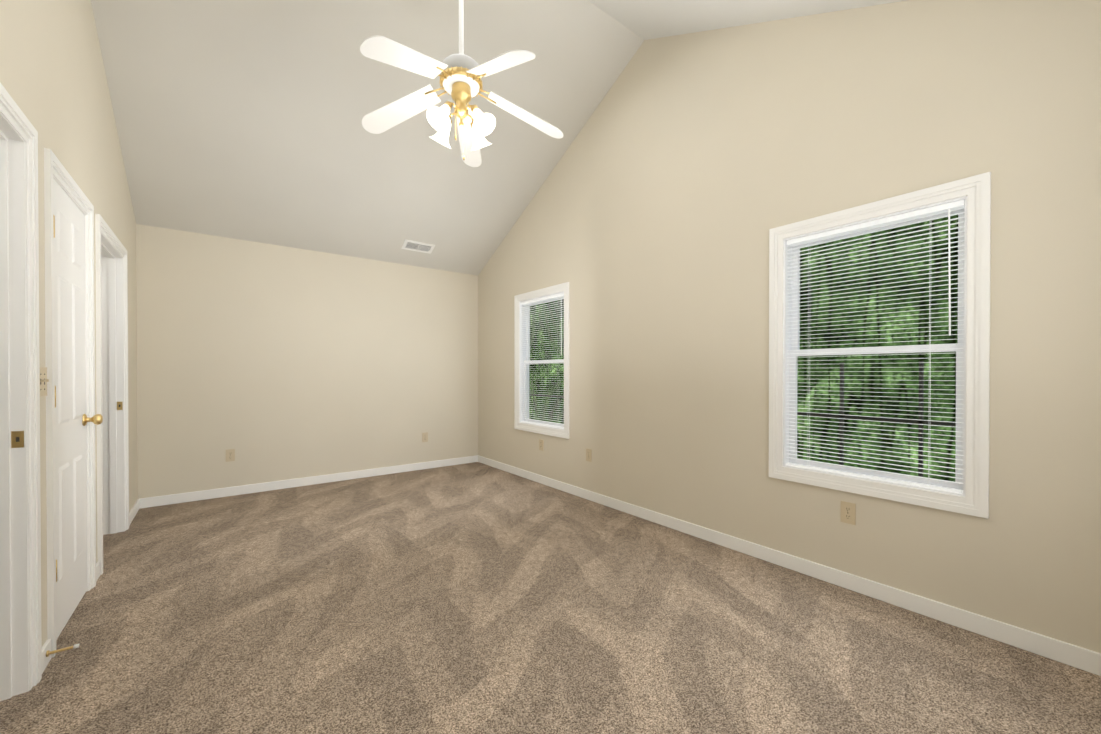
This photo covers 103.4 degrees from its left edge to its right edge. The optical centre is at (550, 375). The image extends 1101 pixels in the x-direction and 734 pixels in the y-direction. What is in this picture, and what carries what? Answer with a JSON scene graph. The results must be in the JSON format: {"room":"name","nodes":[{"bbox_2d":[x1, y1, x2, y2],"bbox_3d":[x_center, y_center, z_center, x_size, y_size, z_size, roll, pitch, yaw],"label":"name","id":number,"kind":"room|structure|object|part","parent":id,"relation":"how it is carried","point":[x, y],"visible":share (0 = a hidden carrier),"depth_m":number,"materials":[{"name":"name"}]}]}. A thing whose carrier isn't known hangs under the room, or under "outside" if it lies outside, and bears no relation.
{"room":"empty bedroom","nodes":[
{"label":"empty bedroom","id":0,"kind":"room"},
{"bbox_2d":[0,0,137,645],"bbox_3d":[-1.893,-0.750,1.454,0.120,3.812,5.600,0,0,-37],"label":"wall","id":1,"kind":"structure","parent":0,"point":[53,80],"depth_m":2.08,"materials":[{"name":"beige paint"}]},
{"bbox_2d":[0,83,41,700],"bbox_3d":[-1.728,0.119,1.255,0.140,2.077,0.889,0,0,-37],"label":"door frame","id":2,"kind":"structure","parent":1,"relation":"attached to","point":[14,650],"depth_m":1.57,"materials":[{"name":"white wood"}]},
{"bbox_2d":[11,431,23,447],"bbox_3d":[-1.925,0.230,1.569,0.030,0.060,0.002,0,0,-37],"label":"strike plate","id":3,"kind":"object","parent":2,"relation":"attached to","point":[17,439],"visible":1,"depth_m":1.57,"materials":[{"name":"gold metal"}]},
{"bbox_2d":[40,367,48,395],"bbox_3d":[-2.006,0.024,1.720,0.016,0.114,0.115,0,0,-37],"label":"light switch","id":4,"kind":"object","parent":1,"relation":"attached to","point":[44,380],"visible":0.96,"depth_m":1.73,"materials":[{"name":"beige"}]},
{"bbox_2d":[42,639,50,673],"bbox_3d":[-1.998,1.112,1.712,0.013,0.085,0.130,0,0,-37],"label":"baseboard","id":5,"kind":"structure","parent":1,"relation":"attached to","point":[46,646],"depth_m":1.72,"materials":[{"name":"white wood"}]},
{"bbox_2d":[46,644,78,656],"bbox_3d":[-1.961,1.102,1.747,0.088,0.022,0.022,0,0,-37],"label":"doorstop","id":6,"kind":"object","parent":5,"relation":"attached to","point":[48,652],"visible":1,"depth_m":1.74,"materials":[{"name":"gold metal"}]},
{"bbox_2d":[44,148,95,657],"bbox_3d":[-2.329,0.142,2.032,0.124,2.020,0.650,0,0,-37],"label":"door frame","id":7,"kind":"structure","parent":1,"relation":"attached to","point":[67,193],"depth_m":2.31,"materials":[{"name":"white wood"}]},
{"bbox_2d":[53,178,102,639],"bbox_3d":[-2.266,0.146,2.074,0.105,1.988,0.623,0,0,-37],"label":"closet door","id":8,"kind":"structure","parent":1,"relation":"in","point":[72,419],"depth_m":2.06,"materials":[{"name":"white wood"}]},
{"bbox_3d":[-2.404,0.231,2.283,0.070,0.064,0.064,0,0,-37],"label":"knob","id":9,"kind":"part","parent":8,"relation":"part of","materials":[{"name":"gold metal"}]},
{"bbox_2d":[96,561,99,581],"bbox_3d":[-2.554,1.107,2.442,0.013,0.085,0.125,0,0,-37],"label":"baseboard","id":10,"kind":"structure","parent":1,"relation":"attached to","point":[97,569],"depth_m":2.46,"materials":[{"name":"white wood"}]},
{"bbox_2d":[95,214,128,574],"bbox_3d":[-2.932,0.109,2.836,0.140,2.077,0.944,0,0,-37],"label":"door frame","id":11,"kind":"structure","parent":1,"relation":"attached to","point":[112,380],"depth_m":3.14,"materials":[{"name":"white wood"}]},
{"bbox_3d":[-3.146,0.220,3.172,0.030,0.060,0.002,0,0,-37],"label":"bathroom jamb strike","id":12,"kind":"part","parent":11,"relation":"part of","materials":[{"name":"gold metal"}]},
{"bbox_2d":[129,499,139,525],"bbox_3d":[-3.354,1.101,3.493,0.013,0.085,0.577,0,0,-37],"label":"baseboard","id":13,"kind":"structure","parent":1,"relation":"attached to","point":[134,510],"depth_m":3.50,"materials":[{"name":"white wood"}]},
{"bbox_2d":[136,224,477,498],"bbox_3d":[-2.282,-0.109,4.757,3.500,2.490,0.120,0,0,-37],"label":"wall","id":14,"kind":"structure","parent":0,"point":[269,362],"depth_m":4.41,"materials":[{"name":"beige paint"}]},
{"bbox_2d":[226,449,234,461],"bbox_3d":[-3.031,0.755,4.112,0.070,0.114,0.007,0,0,-37],"label":"electrical outlet","id":15,"kind":"object","parent":14,"relation":"attached to","point":[230,454],"visible":1,"depth_m":4.11,"materials":[{"name":"beige plastic"}]},
{"bbox_2d":[140,455,477,508],"bbox_3d":[-2.242,1.093,4.712,3.260,0.085,0.013,0,0,-37],"label":"baseboard","id":16,"kind":"structure","parent":14,"relation":"attached to","point":[209,494],"depth_m":4.41,"materials":[{"name":"white wood"}]},
{"bbox_2d":[422,432,427,441],"bbox_3d":[-1.520,0.747,5.264,0.070,0.114,0.007,0,0,-37],"label":"electrical outlet","id":17,"kind":"object","parent":14,"relation":"attached to","point":[424,437],"visible":1,"depth_m":5.26,"materials":[{"name":"beige plastic"}]},
{"bbox_2d":[91,0,643,274],"bbox_3d":[-1.434,-2.004,3.632,3.500,1.531,2.920,0,0,-37],"label":"ceiling slope","id":18,"kind":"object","parent":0,"point":[239,119],"visible":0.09,"depth_m":3.38,"materials":[{"name":"paint"}]},
{"bbox_2d":[401,239,434,253],"bbox_3d":[-1.487,-1.451,4.893,0.340,0.073,0.138,0,0,-37],"label":"air vent register","id":19,"kind":"object","parent":18,"relation":"attached to","point":[411,245],"visible":1,"depth_m":4.88,"materials":[{"name":"white metal"}]},
{"bbox_2d":[0,462,1100,733],"bbox_3d":[-0.994,1.182,2.151,4.620,0.060,5.840,0,0,-37],"label":"floor","id":20,"kind":"structure","parent":0,"point":[472,598],"depth_m":1.91,"materials":[{"name":"carpet"}]},
{"bbox_2d":[588,0,906,39],"bbox_3d":[0.336,-1.990,1.309,3.500,1.531,2.920,0,0,-37],"label":"ceiling slope","id":21,"kind":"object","parent":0,"point":[647,19],"visible":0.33,"depth_m":2.81,"materials":[{"name":"paint"}]},
{"bbox_2d":[360,0,562,166],"bbox_3d":[-0.476,-1.960,2.459,1.215,1.395,1.183,0,0,-37],"label":"fan","id":22,"kind":"object","parent":21,"relation":"hanging from","point":[461,74],"visible":1,"depth_m":2.45,"materials":[{"name":"white wood"}]},
{"bbox_2d":[478,0,1100,652],"bbox_3d":[0.795,-0.763,3.502,0.120,3.812,5.600,0,0,-37],"label":"wall","id":23,"kind":"structure","parent":0,"point":[686,176],"depth_m":2.48,"materials":[{"name":"beige paint"}]},
{"bbox_2d":[539,439,542,450],"bbox_3d":[-0.098,0.732,4.579,0.007,0.114,0.070,0,0,-37],"label":"electrical outlet","id":24,"kind":"object","parent":23,"relation":"attached to","point":[540,444],"visible":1,"depth_m":4.58,"materials":[{"name":"beige plastic"}]},
{"bbox_2d":[514,282,568,438],"bbox_3d":[-0.063,-0.149,4.625,0.149,1.518,0.958,0,0,-37],"label":"window","id":25,"kind":"structure","parent":23,"relation":"in","point":[524,357],"depth_m":4.86,"materials":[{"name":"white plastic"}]},
{"bbox_2d":[521,293,563,428],"bbox_3d":[-0.090,-0.148,4.604,0.037,1.347,0.780,0,0,-37],"label":"window blind","id":26,"kind":"object","parent":25,"relation":"attached to","point":[560,295],"visible":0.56,"depth_m":4.57,"materials":[{"name":"white plastic"}]},
{"bbox_2d":[586,448,591,461],"bbox_3d":[0.351,0.730,3.990,0.007,0.114,0.070,0,0,-37],"label":"electrical outlet","id":27,"kind":"object","parent":23,"relation":"attached to","point":[589,455],"visible":1,"depth_m":3.98,"materials":[{"name":"beige plastic"}]},
{"bbox_2d":[478,455,1100,675],"bbox_3d":[0.742,1.101,3.474,0.013,0.085,5.574,0,0,-37],"label":"baseboard","id":28,"kind":"structure","parent":23,"relation":"attached to","point":[1081,658],"depth_m":2.26,"materials":[{"name":"white wood"}]},
{"bbox_2d":[841,501,855,524],"bbox_3d":[1.606,0.741,2.344,0.007,0.114,0.070,0,0,-37],"label":"electrical outlet","id":29,"kind":"object","parent":23,"relation":"attached to","point":[848,512],"visible":1,"depth_m":2.34,"materials":[{"name":"beige plastic"}]},
{"bbox_2d":[769,172,990,517],"bbox_3d":[1.689,-0.134,2.326,0.149,1.518,0.958,0,0,-37],"label":"window","id":30,"kind":"structure","parent":23,"relation":"in","point":[792,369],"depth_m":2.11,"materials":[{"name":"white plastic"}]},
{"bbox_2d":[786,200,964,492],"bbox_3d":[1.662,-0.134,2.306,0.037,1.347,0.780,0,0,-37],"label":"window blind","id":31,"kind":"object","parent":30,"relation":"attached to","point":[895,219],"visible":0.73,"depth_m":2.24,"materials":[{"name":"white plastic"}]},
{"label":"outside","id":32,"kind":"structure","parent":0,"visible":0},
{"bbox_2d":[529,361,955,476],"bbox_3d":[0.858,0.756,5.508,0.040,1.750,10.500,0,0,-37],"label":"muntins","id":33,"kind":"object","parent":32,"point":[920,420],"visible":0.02,"depth_m":3.26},
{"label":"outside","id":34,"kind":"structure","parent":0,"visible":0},
{"bbox_2d":[529,215,957,481],"bbox_3d":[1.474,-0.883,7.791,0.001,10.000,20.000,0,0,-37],"label":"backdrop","id":35,"kind":"structure","parent":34,"point":[871,385],"depth_m":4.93,"materials":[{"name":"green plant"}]}
]}

